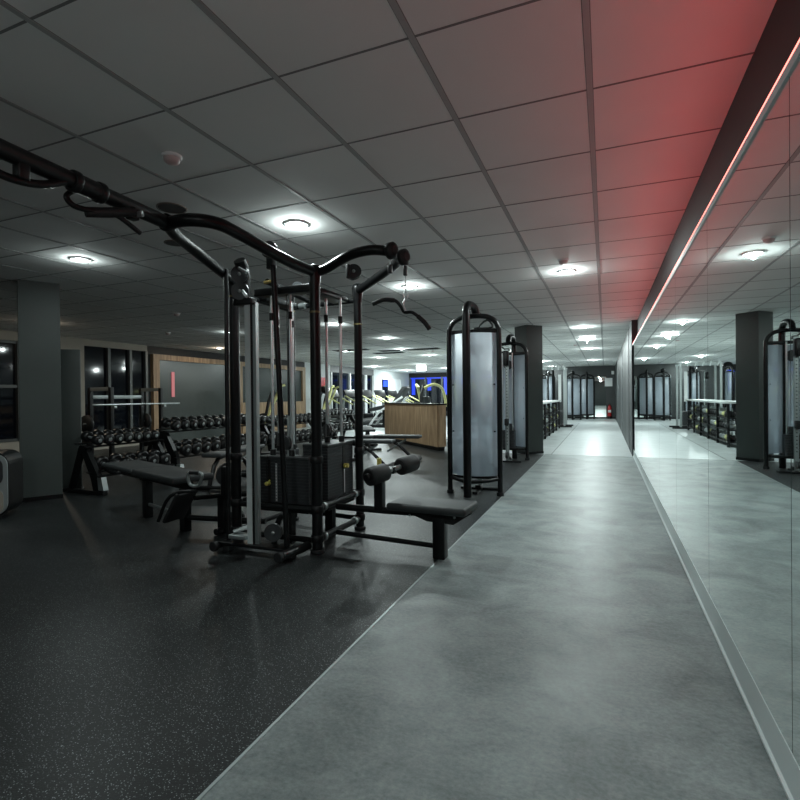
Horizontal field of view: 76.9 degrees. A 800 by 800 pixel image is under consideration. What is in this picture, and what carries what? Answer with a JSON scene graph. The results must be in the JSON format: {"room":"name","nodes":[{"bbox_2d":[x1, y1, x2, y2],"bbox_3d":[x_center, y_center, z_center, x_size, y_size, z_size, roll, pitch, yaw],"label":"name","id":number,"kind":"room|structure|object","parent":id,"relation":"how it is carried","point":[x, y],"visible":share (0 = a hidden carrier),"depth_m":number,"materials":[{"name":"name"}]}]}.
{"room":"gym","nodes":[
{"label":"gym","id":0,"kind":"room"},
{"bbox_2d":[17,279,62,501],"bbox_3d":[-4.315,-0.104,6.038,0.412,2.550,0.412,-1,1,-38],"label":"square pillar","id":1,"kind":"structure","parent":0,"point":[38,303],"depth_m":5.87,"materials":[{"name":"grey paint"}]},
{"bbox_2d":[0,330,408,451],"bbox_3d":[-4.285,-0.196,18.741,0.150,2.551,25.700,0,0,22],"label":"wall","id":2,"kind":"structure","parent":0,"point":[151,349],"depth_m":13.57,"materials":[{"name":"black paint"}]},
{"bbox_2d":[0,343,15,439],"bbox_3d":[-8.441,-0.159,8.529,0.040,2.010,3.650,0,0,22],"label":"window","id":3,"kind":"structure","parent":2,"relation":"in","point":[7,350],"depth_m":10.03,"materials":[{"name":"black glass"}]},
{"bbox_2d":[0,339,148,442],"bbox_3d":[-7.809,-0.171,9.926,0.080,2.100,6.735,0,0,22],"label":"trim","id":4,"kind":"structure","parent":2,"relation":"attached to","point":[108,350],"depth_m":12.02,"materials":[{"name":"grey metal"}]},
{"bbox_2d":[84,346,143,430],"bbox_3d":[-6.918,-0.197,12.276,0.040,2.100,1.700,0,0,22],"label":"window","id":5,"kind":"structure","parent":2,"relation":"in","point":[94,357],"depth_m":12.23,"materials":[{"name":"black glass"}]},
{"bbox_2d":[150,354,229,440],"bbox_3d":[-5.847,-0.044,14.563,0.100,2.340,3.140,0,0,22],"label":"mirror","id":6,"kind":"object","parent":2,"relation":"attached to","point":[198,384],"visible":0.56,"depth_m":14.27,"materials":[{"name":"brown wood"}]},
{"bbox_2d":[240,362,305,433],"bbox_3d":[-4.460,-0.083,17.950,0.120,2.340,3.900,0,0,22],"label":"portal","id":7,"kind":"object","parent":2,"relation":"attached to","point":[264,369],"visible":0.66,"depth_m":17.88,"materials":[{"name":"brown wood"}]},
{"bbox_2d":[389,380,399,401],"bbox_3d":[-0.308,-0.069,28.272,0.040,2.080,1.650,0,0,22],"label":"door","id":8,"kind":"structure","parent":2,"relation":"in","point":[393,384],"depth_m":28.23,"materials":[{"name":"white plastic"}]},
{"bbox_2d":[0,0,776,372],"bbox_3d":[0.108,-1.522,13.972,11.800,0.080,34.000,0,0,22],"label":"ceiling","id":9,"kind":"structure","parent":0,"point":[171,51],"depth_m":2.80,"materials":[{"name":"tile"}]},
{"bbox_2d":[68,256,91,262],"bbox_3d":[-3.140,-1.375,4.952,0.195,0.016,0.195,0,0,22],"label":"recessed light","id":10,"kind":"object","parent":9,"relation":"in","point":[73,258],"visible":1,"depth_m":4.92,"materials":[{"name":"white plastic"}]},
{"bbox_2d":[161,151,181,165],"bbox_3d":[-1.296,-1.364,2.865,0.110,0.048,0.110,0,0,22],"label":"smoke detector","id":11,"kind":"object","parent":9,"relation":"attached to","point":[171,158],"visible":1,"depth_m":2.83,"materials":[{"name":"white plastic"}]},
{"bbox_2d":[156,202,187,213],"bbox_3d":[-1.649,-1.386,3.644,0.210,0.008,0.210,0,0,22],"label":"ceiling speaker","id":12,"kind":"object","parent":9,"relation":"attached to","point":[174,208],"visible":0.99,"depth_m":3.63,"materials":[{"name":"brown"}]},
{"bbox_2d":[157,204,185,212],"bbox_3d":[-1.649,-1.385,3.644,0.189,0.002,0.189,-1,0,-29],"label":"grille","id":13,"kind":"object","parent":12,"relation":"attached to","point":[169,208],"depth_m":3.64,"materials":[{"name":"grey metal"}]},
{"bbox_2d":[164,240,179,246],"bbox_3d":[-1.995,-1.388,4.465,0.180,0.008,0.180,0,0,22],"label":"ceiling speaker","id":14,"kind":"object","parent":9,"relation":"attached to","point":[167,242],"visible":0.7,"depth_m":4.46,"materials":[{"name":"brown metal"}]},
{"bbox_2d":[165,241,179,245],"bbox_3d":[-1.995,-1.387,4.465,0.159,0.002,0.159,-1,0,5],"label":"grille","id":15,"kind":"object","parent":14,"relation":"attached to","point":[172,243],"depth_m":4.47,"materials":[{"name":"grey metal"}]},
{"bbox_2d":[284,220,308,228],"bbox_3d":[-0.822,-1.393,4.010,0.195,0.016,0.195,0,0,22],"label":"recessed light","id":16,"kind":"object","parent":9,"relation":"in","point":[294,224],"visible":1,"depth_m":3.98,"materials":[{"name":"white plastic"}]},
{"bbox_2d":[288,222,304,227],"bbox_3d":[-0.822,-1.391,4.010,0.141,0.014,0.141,0,0,22],"label":"diffuser","id":17,"kind":"object","parent":16,"relation":"attached to","point":[290,224],"depth_m":4.00,"materials":[{"name":"white plastic"}]},
{"bbox_2d":[0,0,603,372],"bbox_3d":[-0.110,-1.479,14.007,10.649,0.003,33.900,0,0,22],"label":"trim","id":18,"kind":"structure","parent":9,"relation":"attached to","point":[585,3],"depth_m":2.95,"materials":[{"name":"grey metal"}]},
{"bbox_2d":[0,0,753,372],"bbox_3d":[0.053,-1.480,13.941,11.520,0.002,33.900,0,0,22],"label":"ceiling grid","id":19,"kind":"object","parent":9,"relation":"attached to","point":[68,1],"depth_m":3.21,"materials":[{"name":"grey metal"}]},
{"bbox_2d":[558,269,575,273],"bbox_3d":[1.862,-1.432,5.628,0.195,0.016,0.195,0,0,22],"label":"recessed light","id":20,"kind":"object","parent":9,"relation":"in","point":[564,271],"visible":1,"depth_m":5.60,"materials":[{"name":"white plastic"}]},
{"bbox_2d":[0,416,787,799],"bbox_3d":[0.066,1.099,14.019,11.650,0.060,34.000,0,0,22],"label":"floor","id":21,"kind":"structure","parent":0,"point":[564,647],"depth_m":2.30,"materials":[{"name":"concrete"}]},
{"bbox_2d":[0,449,22,516],"bbox_3d":[-4.533,0.851,4.933,1.300,0.660,0.386,-1,0,-18],"label":"exercise machine","id":22,"kind":"object","parent":21,"relation":"on","point":[11,461],"visible":1,"depth_m":5.04,"materials":[{"name":"black paint"}]},
{"bbox_2d":[61,349,84,491],"bbox_3d":[-4.255,0.256,6.525,0.240,1.818,0.200,-1,0,-23],"label":"partition panel","id":23,"kind":"object","parent":21,"relation":"on","point":[70,358],"visible":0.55,"depth_m":6.50,"materials":[{"name":"grey paint"}]},
{"bbox_2d":[67,438,175,495],"bbox_3d":[-3.687,0.845,6.754,0.650,0.629,1.180,0,0,22],"label":"dumbbell rack","id":24,"kind":"object","parent":21,"relation":"on","point":[99,481],"visible":0.55,"depth_m":6.26,"materials":[{"name":"black metal"}]},
{"bbox_2d":[80,431,103,445],"bbox_3d":[-3.885,0.482,6.368,0.302,0.184,0.132,0,0,22],"label":"dumbbell","id":25,"kind":"object","parent":24,"relation":"on","point":[87,436],"visible":1,"depth_m":6.34,"materials":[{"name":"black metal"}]},
{"bbox_2d":[92,430,114,444],"bbox_3d":[-3.831,0.477,6.500,0.304,0.190,0.140,0,0,22],"label":"dumbbell","id":26,"kind":"object","parent":24,"relation":"on","point":[109,438],"visible":0.66,"depth_m":6.45,"materials":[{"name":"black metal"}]},
{"bbox_2d":[95,455,118,473],"bbox_3d":[-3.676,0.809,6.318,0.309,0.224,0.174,0,0,22],"label":"dumbbell","id":27,"kind":"object","parent":24,"relation":"on","point":[100,459],"visible":0.53,"depth_m":6.29,"materials":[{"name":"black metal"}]},
{"bbox_2d":[103,429,123,443],"bbox_3d":[-3.777,0.479,6.633,0.302,0.184,0.132,0,0,22],"label":"dumbbell","id":28,"kind":"object","parent":24,"relation":"on","point":[119,438],"visible":0.66,"depth_m":6.58,"materials":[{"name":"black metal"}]},
{"bbox_2d":[108,453,132,460],"bbox_3d":[-3.601,0.803,6.503,0.311,0.233,0.183,0,0,22],"label":"dumbbell","id":29,"kind":"object","parent":24,"relation":"on","point":[115,456],"visible":0.3,"depth_m":6.48,"materials":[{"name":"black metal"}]},
{"bbox_2d":[112,428,133,442],"bbox_3d":[-3.724,0.474,6.765,0.304,0.190,0.140,0,0,22],"label":"dumbbell","id":30,"kind":"object","parent":24,"relation":"on","point":[128,436],"visible":0.65,"depth_m":6.72,"materials":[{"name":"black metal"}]},
{"bbox_2d":[123,428,142,441],"bbox_3d":[-3.670,0.476,6.897,0.302,0.184,0.132,0,0,22],"label":"dumbbell","id":31,"kind":"object","parent":24,"relation":"on","point":[138,436],"visible":0.57,"depth_m":6.84,"materials":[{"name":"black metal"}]},
{"bbox_2d":[123,452,146,460],"bbox_3d":[-3.526,0.805,6.688,0.309,0.224,0.174,0,0,22],"label":"dumbbell","id":32,"kind":"object","parent":24,"relation":"on","point":[133,456],"visible":0.25,"depth_m":6.66,"materials":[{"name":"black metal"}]},
{"bbox_2d":[131,427,151,440],"bbox_3d":[-3.616,0.471,7.029,0.304,0.190,0.140,0,0,22],"label":"dumbbell","id":33,"kind":"object","parent":24,"relation":"on","point":[147,435],"visible":0.77,"depth_m":6.98,"materials":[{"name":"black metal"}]},
{"bbox_2d":[135,450,159,462],"bbox_3d":[-3.450,0.798,6.873,0.311,0.233,0.183,0,0,22],"label":"dumbbell","id":34,"kind":"object","parent":24,"relation":"on","point":[154,458],"visible":0.7,"depth_m":6.83,"materials":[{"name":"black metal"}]},
{"bbox_2d":[140,427,159,439],"bbox_3d":[-3.562,0.473,7.162,0.302,0.184,0.132,0,0,22],"label":"dumbbell","id":35,"kind":"object","parent":24,"relation":"on","point":[155,434],"visible":0.55,"depth_m":7.11,"materials":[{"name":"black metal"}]},
{"bbox_2d":[148,449,170,464],"bbox_3d":[-3.375,0.801,7.059,0.309,0.224,0.174,0,0,22],"label":"dumbbell","id":36,"kind":"object","parent":24,"relation":"on","point":[165,458],"visible":0.55,"depth_m":7.01,"materials":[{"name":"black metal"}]},
{"bbox_2d":[83,387,167,457],"bbox_3d":[-5.436,0.454,10.121,0.900,1.400,1.450,0,0,22],"label":"rack","id":37,"kind":"object","parent":21,"relation":"on","point":[90,396],"visible":0.62,"depth_m":9.95,"materials":[{"name":"black metal"}]},
{"bbox_2d":[82,415,93,431],"bbox_3d":[-5.988,0.463,9.639,0.338,0.338,0.050,0,0,22],"label":"weight plate","id":38,"kind":"object","parent":37,"relation":"on","point":[89,426],"visible":0.84,"depth_m":9.60,"materials":[{"name":"black rubber"}]},
{"bbox_2d":[92,402,179,405],"bbox_3d":[-5.160,0.080,10.010,0.032,0.032,2.000,0,0,22],"label":"barbell","id":39,"kind":"object","parent":37,"relation":"on","point":[177,402],"visible":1,"depth_m":9.86,"materials":[{"name":"silver metal"}]},
{"bbox_2d":[138,413,151,427],"bbox_3d":[-5.493,0.449,10.857,0.338,0.338,0.050,0,0,22],"label":"weight plate","id":40,"kind":"object","parent":37,"relation":"on","point":[147,417],"visible":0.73,"depth_m":10.81,"materials":[{"name":"black rubber"}]},
{"bbox_2d":[156,423,276,467],"bbox_3d":[-2.995,0.776,8.459,0.650,0.729,2.400,0,0,22],"label":"dumbbell rack","id":41,"kind":"object","parent":21,"relation":"on","point":[170,447],"visible":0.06,"depth_m":7.39,"materials":[{"name":"black metal"}]},
{"bbox_2d":[160,417,180,430],"bbox_3d":[-3.418,0.359,7.519,0.306,0.202,0.151,0,0,22],"label":"dumbbell","id":42,"kind":"object","parent":41,"relation":"on","point":[175,425],"visible":1,"depth_m":7.49,"materials":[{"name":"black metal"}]},
{"bbox_2d":[171,416,189,429],"bbox_3d":[-3.354,0.354,7.678,0.307,0.210,0.159,0,0,22],"label":"dumbbell","id":43,"kind":"object","parent":41,"relation":"on","point":[185,424],"visible":0.59,"depth_m":7.62,"materials":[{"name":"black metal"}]},
{"bbox_2d":[173,440,191,455],"bbox_3d":[-3.251,0.713,7.472,0.311,0.232,0.182,0,0,22],"label":"dumbbell","id":44,"kind":"object","parent":41,"relation":"on","point":[185,449],"visible":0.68,"depth_m":7.42,"materials":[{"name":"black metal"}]},
{"bbox_2d":[180,416,197,428],"bbox_3d":[-3.289,0.356,7.836,0.306,0.202,0.151,0,0,22],"label":"dumbbell","id":45,"kind":"object","parent":41,"relation":"on","point":[193,423],"visible":0.51,"depth_m":7.78,"materials":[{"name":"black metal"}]},
{"bbox_2d":[181,438,201,454],"bbox_3d":[-3.175,0.706,7.659,0.312,0.241,0.191,0,0,22],"label":"dumbbell","id":46,"kind":"object","parent":41,"relation":"on","point":[196,446],"visible":0.63,"depth_m":7.61,"materials":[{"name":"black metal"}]},
{"bbox_2d":[188,415,206,428],"bbox_3d":[-3.225,0.350,7.994,0.307,0.210,0.159,0,0,22],"label":"dumbbell","id":47,"kind":"object","parent":41,"relation":"on","point":[202,422],"visible":0.65,"depth_m":7.94,"materials":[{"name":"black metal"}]},
{"bbox_2d":[192,438,211,452],"bbox_3d":[-3.099,0.709,7.846,0.311,0.232,0.182,0,0,22],"label":"dumbbell","id":48,"kind":"object","parent":41,"relation":"on","point":[206,446],"visible":0.59,"depth_m":7.79,"materials":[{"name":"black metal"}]},
{"bbox_2d":[197,416,213,427],"bbox_3d":[-3.161,0.352,8.152,0.306,0.202,0.151,0,0,22],"label":"dumbbell","id":49,"kind":"object","parent":41,"relation":"on","point":[210,422],"visible":0.62,"depth_m":8.09,"materials":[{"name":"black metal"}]},
{"bbox_2d":[201,436,220,450],"bbox_3d":[-3.023,0.702,8.033,0.312,0.241,0.191,0,0,22],"label":"dumbbell","id":50,"kind":"object","parent":41,"relation":"on","point":[216,444],"visible":0.66,"depth_m":7.98,"materials":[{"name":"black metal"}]},
{"bbox_2d":[204,415,221,426],"bbox_3d":[-3.096,0.346,8.310,0.307,0.210,0.159,0,0,22],"label":"dumbbell","id":51,"kind":"object","parent":41,"relation":"on","point":[217,421],"visible":0.65,"depth_m":8.26,"materials":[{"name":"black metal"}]},
{"bbox_2d":[211,436,225,448],"bbox_3d":[-2.947,0.704,8.220,0.311,0.232,0.182,0,0,22],"label":"dumbbell","id":52,"kind":"object","parent":41,"relation":"on","point":[222,441],"visible":0.27,"depth_m":8.13,"materials":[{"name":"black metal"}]},
{"bbox_2d":[193,444,264,490],"bbox_3d":[-2.286,0.903,6.967,0.520,0.474,1.272,-1,0,12],"label":"bench","id":53,"kind":"object","parent":21,"relation":"on","point":[220,454],"visible":0.46,"depth_m":6.44,"materials":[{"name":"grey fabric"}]},
{"bbox_2d":[0,138,477,562],"bbox_3d":[-2.187,0.045,2.292,4.059,2.263,5.594,0,0,22],"label":"station","id":54,"kind":"object","parent":21,"relation":"on","point":[317,482],"depth_m":3.80,"materials":[{"name":"black paint"}]},
{"bbox_2d":[372,291,430,329],"bbox_3d":[0.009,-0.615,3.502,0.421,0.281,0.040,-1,0,12],"label":"bar","id":55,"kind":"object","parent":54,"relation":"hanging from","point":[421,319],"visible":1,"depth_m":3.49,"materials":[{"name":"black metal"}]},
{"bbox_2d":[260,384,286,432],"bbox_3d":[-3.758,0.299,15.762,1.550,1.593,0.610,-1,0,-18],"label":"trainer","id":56,"kind":"object","parent":21,"relation":"on","point":[268,409],"visible":0.26,"depth_m":15.60,"materials":[{"name":"grey plastic"}]},
{"bbox_2d":[260,420,338,453],"bbox_3d":[-2.082,0.780,10.705,0.650,0.669,2.350,0,0,22],"label":"dumbbell rack","id":57,"kind":"object","parent":21,"relation":"on","point":[324,422],"visible":0.04,"depth_m":10.42,"materials":[{"name":"black metal"}]},
{"bbox_2d":[309,385,334,428],"bbox_3d":[-2.553,0.274,17.639,0.610,1.593,1.550,0,1,42],"label":"trainer","id":58,"kind":"object","parent":21,"relation":"on","point":[332,386],"visible":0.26,"depth_m":17.41,"materials":[{"name":"grey plastic"}]},
{"bbox_2d":[309,414,354,442],"bbox_3d":[-1.677,0.727,13.428,0.650,0.729,1.800,0,0,22],"label":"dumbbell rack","id":59,"kind":"object","parent":21,"relation":"on","point":[350,416],"visible":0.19,"depth_m":14.17,"materials":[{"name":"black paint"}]},
{"bbox_2d":[322,386,345,422],"bbox_3d":[-2.551,0.262,19.278,1.550,1.593,0.610,-1,0,12],"label":"trainer","id":60,"kind":"object","parent":21,"relation":"on","point":[334,386],"visible":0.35,"depth_m":19.35,"materials":[{"name":"grey plastic"}]},
{"bbox_2d":[330,389,370,425],"bbox_3d":[-2.150,0.306,20.200,1.900,1.483,0.808,0,0,32],"label":"treadmill","id":61,"kind":"object","parent":21,"relation":"on","point":[336,395],"visible":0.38,"depth_m":20.48,"materials":[{"name":"grey plastic"}]},
{"bbox_2d":[322,439,395,465],"bbox_3d":[-0.713,0.878,8.231,1.272,0.474,0.520,0,0,14],"label":"bench","id":62,"kind":"object","parent":21,"relation":"on","point":[376,442],"visible":0.33,"depth_m":8.12,"materials":[{"name":"grey fabric"}]},
{"bbox_2d":[343,390,382,423],"bbox_3d":[-1.522,0.291,21.348,1.900,1.483,0.808,0,0,32],"label":"treadmill","id":63,"kind":"object","parent":21,"relation":"on","point":[349,394],"visible":0.37,"depth_m":21.45,"materials":[{"name":"grey metal"}]},
{"bbox_2d":[195,454,544,799],"bbox_3d":[0.163,1.143,3.320,0.012,0.002,14.250,0,0,22],"label":"trim","id":64,"kind":"structure","parent":21,"relation":"on","point":[220,776],"depth_m":2.06,"materials":[{"name":"grey metal"}]},
{"bbox_2d":[363,426,381,450],"bbox_3d":[-0.743,0.856,11.415,0.520,0.474,1.272,-1,0,-8],"label":"bench","id":65,"kind":"object","parent":21,"relation":"on","point":[367,429],"visible":0.53,"depth_m":10.86,"materials":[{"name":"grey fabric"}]},
{"bbox_2d":[363,390,383,418],"bbox_3d":[-0.893,0.277,22.495,1.900,1.483,0.808,0,0,32],"label":"treadmill","id":66,"kind":"object","parent":21,"relation":"on","point":[367,394],"visible":0.45,"depth_m":22.80,"materials":[{"name":"beige metal"}]},
{"bbox_2d":[374,390,393,416],"bbox_3d":[-0.311,0.262,23.662,1.900,1.483,0.808,0,0,32],"label":"treadmill","id":67,"kind":"object","parent":21,"relation":"on","point":[380,394],"visible":0.41,"depth_m":23.85,"materials":[{"name":"beige metal"}]},
{"bbox_2d":[353,434,421,460],"bbox_3d":[-0.244,0.867,9.120,1.272,0.474,0.520,0,0,14],"label":"bench","id":68,"kind":"object","parent":21,"relation":"on","point":[379,436],"visible":0.61,"depth_m":9.02,"materials":[{"name":"grey fabric"}]},
{"bbox_2d":[368,386,409,427],"bbox_3d":[-0.419,0.264,19.204,1.550,1.547,0.660,0,0,22],"label":"machine","id":69,"kind":"object","parent":21,"relation":"on","point":[400,397],"visible":0.61,"depth_m":19.01,"materials":[{"name":"black"}]},
{"bbox_2d":[387,390,409,402],"bbox_3d":[0.271,0.248,24.829,1.900,1.483,0.808,0,0,32],"label":"treadmill","id":70,"kind":"object","parent":21,"relation":"on","point":[391,393],"visible":0.26,"depth_m":25.06,"materials":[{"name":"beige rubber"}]},
{"bbox_2d":[384,402,446,450],"bbox_3d":[0.283,0.575,12.151,0.235,1.010,3.195,-1,0,-22],"label":"reception counter","id":71,"kind":"object","parent":21,"relation":"on","point":[428,420],"depth_m":11.49,"materials":[{"name":"brown wood"}]},
{"bbox_2d":[384,402,446,404],"bbox_3d":[0.278,0.087,12.147,0.235,0.034,3.195,-1,0,-22],"label":"countertop","id":72,"kind":"structure","parent":71,"relation":"on","point":[384,402],"depth_m":11.49,"materials":[{"name":"black paint"}]},
{"bbox_2d":[415,383,446,406],"bbox_3d":[0.868,0.270,15.411,1.000,1.562,1.200,0,0,32],"label":"machine","id":73,"kind":"object","parent":21,"relation":"on","point":[426,399],"visible":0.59,"depth_m":15.17,"materials":[{"name":"yellow metal"}]},
{"bbox_2d":[446,301,503,497],"bbox_3d":[0.917,-0.023,6.072,0.684,2.281,0.678,0,0,21],"label":"tower","id":74,"kind":"object","parent":21,"relation":"on","point":[474,357],"visible":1,"depth_m":5.84,"materials":[{"name":"black paint"}]},
{"bbox_2d":[453,474,497,478],"bbox_3d":[0.912,0.910,6.041,0.540,0.035,0.180,0,0,21],"label":"tray","id":75,"kind":"object","parent":74,"relation":"on","point":[495,476],"depth_m":5.92,"materials":[{"name":"black paint"}]},
{"bbox_2d":[502,334,529,462],"bbox_3d":[1.959,-0.055,9.069,0.684,2.281,0.678,0,0,22],"label":"tower","id":76,"kind":"object","parent":21,"relation":"on","point":[515,402],"visible":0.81,"depth_m":9.10,"materials":[{"name":"grey metal"}]},
{"bbox_2d":[503,447,525,449],"bbox_3d":[1.984,0.877,9.114,0.540,0.035,0.180,0,0,22],"label":"tray","id":77,"kind":"object","parent":76,"relation":"on","point":[504,448],"depth_m":9.02,"materials":[{"name":"black paint"}]},
{"bbox_2d":[543,371,551,406],"bbox_3d":[6.797,-0.207,23.247,0.684,2.281,0.678,-1,0,-8],"label":"tower","id":78,"kind":"object","parent":21,"relation":"on","point":[544,379],"visible":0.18,"depth_m":23.05,"materials":[{"name":"black paint"}]},
{"bbox_2d":[543,370,554,404],"bbox_3d":[5.933,-0.178,20.472,0.678,2.281,0.684,0,0,22],"label":"tower","id":79,"kind":"object","parent":21,"relation":"on","point":[550,381],"visible":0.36,"depth_m":20.28,"materials":[{"name":"black paint"}]},
{"bbox_2d":[543,400,561,438],"bbox_3d":[4.308,0.526,14.998,0.520,0.985,5.780,0,0,22],"label":"storage rack","id":80,"kind":"object","parent":21,"relation":"on","point":[545,402],"visible":0.46,"depth_m":15.40,"materials":[{"name":"black metal"}]},
{"bbox_2d":[543,365,572,426],"bbox_3d":[5.514,-0.129,18.614,1.600,2.218,1.238,0,0,22],"label":"cable crossover","id":81,"kind":"object","parent":21,"relation":"on","point":[562,423],"visible":0.66,"depth_m":18.24,"materials":[{"name":"silver metal"}]},
{"bbox_2d":[567,371,581,419],"bbox_3d":[8.128,-0.223,23.585,0.684,2.281,0.678,0,0,22],"label":"tower","id":82,"kind":"object","parent":21,"relation":"on","point":[573,383],"visible":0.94,"depth_m":23.35,"materials":[{"name":"black paint"}]},
{"bbox_2d":[581,371,594,418],"bbox_3d":[8.995,-0.236,24.256,0.684,2.281,0.678,-1,0,12],"label":"tower","id":83,"kind":"object","parent":21,"relation":"on","point":[587,384],"visible":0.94,"depth_m":24.06,"materials":[{"name":"grey metal"}]},
{"bbox_2d":[409,372,446,415],"bbox_3d":[3.896,-0.354,29.178,7.150,2.551,0.200,0,0,22],"label":"wall","id":84,"kind":"structure","parent":0,"point":[442,374],"depth_m":29.95,"materials":[{"name":"black paint"}]},
{"bbox_2d":[409,377,442,402],"bbox_3d":[3.886,-0.379,29.128,7.170,2.000,0.100,0,0,22],"label":"trim","id":85,"kind":"structure","parent":84,"relation":"attached to","point":[425,377],"depth_m":30.03,"materials":[{"name":"grey metal"}]},
{"bbox_2d":[411,377,446,410],"bbox_3d":[3.901,-0.379,29.192,7.150,2.000,0.030,0,0,22],"label":"window","id":86,"kind":"structure","parent":84,"relation":"in","point":[435,393],"depth_m":29.99,"materials":[{"name":"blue glass"}]},
{"bbox_2d":[411,377,446,394],"bbox_3d":[3.901,-0.844,29.133,7.000,1.030,0.050,0,0,22],"label":"strip","id":87,"kind":"object","parent":84,"relation":"attached to","point":[428,378],"visible":0.32,"depth_m":30.00,"materials":[{"name":"blue"}]},
{"bbox_2d":[515,325,543,453],"bbox_3d":[2.599,-0.205,10.168,0.397,2.550,0.397,-1,0,-23],"label":"square pillar","id":88,"kind":"structure","parent":0,"point":[530,336],"depth_m":10.00,"materials":[{"name":"grey paint"}]},
{"bbox_2d":[543,365,615,416],"bbox_3d":[8.357,-0.370,24.990,4.270,2.551,0.200,0,0,22],"label":"wall","id":89,"kind":"structure","parent":0,"point":[596,371],"depth_m":24.42,"materials":[{"name":"grey paint"}]},
{"bbox_2d":[583,377,605,416],"bbox_3d":[9.448,-0.137,24.468,1.040,1.970,0.010,0,0,22],"label":"mirror","id":90,"kind":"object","parent":89,"relation":"in","point":[600,388],"depth_m":24.37,"materials":[{"name":"black glass"}]},
{"bbox_2d":[615,320,636,455],"bbox_3d":[7.444,-0.303,16.872,0.150,2.551,16.130,0,0,22],"label":"wall","id":91,"kind":"structure","parent":0,"point":[632,328],"depth_m":12.30,"materials":[{"name":"grey paint"}]},
{"bbox_2d":[617,329,628,447],"bbox_3d":[6.642,-0.282,15.109,0.008,2.511,9.800,0,0,22],"label":"trim","id":92,"kind":"structure","parent":91,"relation":"attached to","point":[627,334],"depth_m":11.55,"materials":[{"name":"grey metal"}]},
{"bbox_2d":[632,42,799,345],"bbox_3d":[1.652,-0.950,2.756,0.031,0.030,14.370,0,0,22],"label":"trim","id":93,"kind":"structure","parent":91,"relation":"attached to","point":[795,57],"depth_m":1.87,"materials":[{"name":"silver metal"}]},
{"bbox_3d":[1.655,-0.978,2.771,0.021,0.026,14.300,0,0,22],"label":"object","id":94,"kind":"object","parent":91,"relation":"attached to","visible":0},
{"bbox_2d":[634,38,799,340],"bbox_3d":[1.644,-0.969,2.775,0.002,0.008,14.300,0,0,22],"label":"led strip","id":95,"kind":"object","parent":94,"relation":"attached to","point":[799,38],"visible":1,"depth_m":1.86,"materials":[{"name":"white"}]},
{"bbox_2d":[637,0,799,334],"bbox_3d":[1.768,-1.093,2.723,0.100,0.651,14.400,0,0,22],"label":"wall","id":96,"kind":"structure","parent":0,"point":[780,36],"depth_m":2.27,"materials":[{"name":"black paint"}]},
{"bbox_3d":[-2.221,0.923,23.798,0.150,0.200,4.400,0,0,22],"label":"wall","id":97,"kind":"structure","parent":0,"visible":0},
{"bbox_2d":[332,372,371,414],"bbox_3d":[-2.238,-0.202,23.792,0.040,2.050,4.400,0,0,22],"label":"window","id":98,"kind":"structure","parent":97,"relation":"in","point":[335,376],"depth_m":23.29,"materials":[{"name":"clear glass"}]},
{"bbox_2d":[330,372,374,415],"bbox_3d":[-2.167,-0.203,23.779,0.100,2.050,4.370,0,0,22],"label":"trim","id":99,"kind":"structure","parent":97,"relation":"attached to","point":[349,375],"depth_m":23.36,"materials":[{"name":"white plastic"}]},
{"bbox_3d":[1.703,0.103,2.747,0.055,2.060,14.370,0,0,22],"label":"wall","id":100,"kind":"structure","parent":0,"visible":0},
{"bbox_2d":[633,341,636,454],"bbox_3d":[4.143,-0.037,8.884,0.006,1.933,1.135,0,0,22],"label":"mirror panel","id":101,"kind":"object","parent":100,"relation":"attached to","point":[634,345],"visible":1,"depth_m":8.82,"materials":[{"name":"clear glass"}]},
{"bbox_2d":[636,333,641,464],"bbox_3d":[3.704,-0.025,7.805,0.006,1.933,1.185,0,0,22],"label":"mirror panel","id":102,"kind":"object","parent":100,"relation":"attached to","point":[638,341],"visible":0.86,"depth_m":7.73,"materials":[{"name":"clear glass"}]},
{"bbox_2d":[641,321,648,477],"bbox_3d":[3.245,-0.012,6.675,0.006,1.933,1.245,0,0,22],"label":"mirror panel","id":103,"kind":"object","parent":100,"relation":"attached to","point":[644,333],"visible":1,"depth_m":6.60,"materials":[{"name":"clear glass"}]},
{"bbox_2d":[648,303,659,498],"bbox_3d":[2.771,0.002,5.507,0.006,1.933,1.265,0,0,22],"label":"mirror panel","id":104,"kind":"object","parent":100,"relation":"attached to","point":[653,321],"visible":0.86,"depth_m":5.42,"materials":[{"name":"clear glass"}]},
{"bbox_2d":[658,274,676,531],"bbox_3d":[2.295,0.015,4.336,0.006,1.933,1.255,0,0,22],"label":"mirror panel","id":105,"kind":"object","parent":100,"relation":"attached to","point":[666,304],"visible":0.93,"depth_m":4.22,"materials":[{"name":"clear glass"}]},
{"bbox_2d":[675,219,708,592],"bbox_3d":[1.820,0.028,3.168,0.006,1.933,1.255,0,0,22],"label":"mirror panel","id":106,"kind":"object","parent":100,"relation":"attached to","point":[691,298],"visible":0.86,"depth_m":3.01,"materials":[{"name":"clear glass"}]},
{"bbox_2d":[633,449,799,799],"bbox_3d":[1.670,1.067,2.771,0.037,0.133,14.370,0,0,22],"label":"baseboard","id":107,"kind":"structure","parent":100,"relation":"attached to","point":[787,770],"depth_m":1.94,"materials":[{"name":"silver metal"}]},
{"bbox_2d":[707,76,792,753],"bbox_3d":[1.349,0.041,2.009,0.006,1.933,1.238,0,0,22],"label":"mirror panel","id":108,"kind":"object","parent":100,"relation":"attached to","point":[749,268],"visible":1,"depth_m":1.77,"materials":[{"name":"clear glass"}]},
{"bbox_2d":[790,58,799,767],"bbox_3d":[0.880,0.054,0.856,0.006,1.933,1.242,0,0,22],"label":"mirror panel","id":109,"kind":"object","parent":100,"relation":"attached to","point":[795,74],"visible":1,"depth_m":1.40,"materials":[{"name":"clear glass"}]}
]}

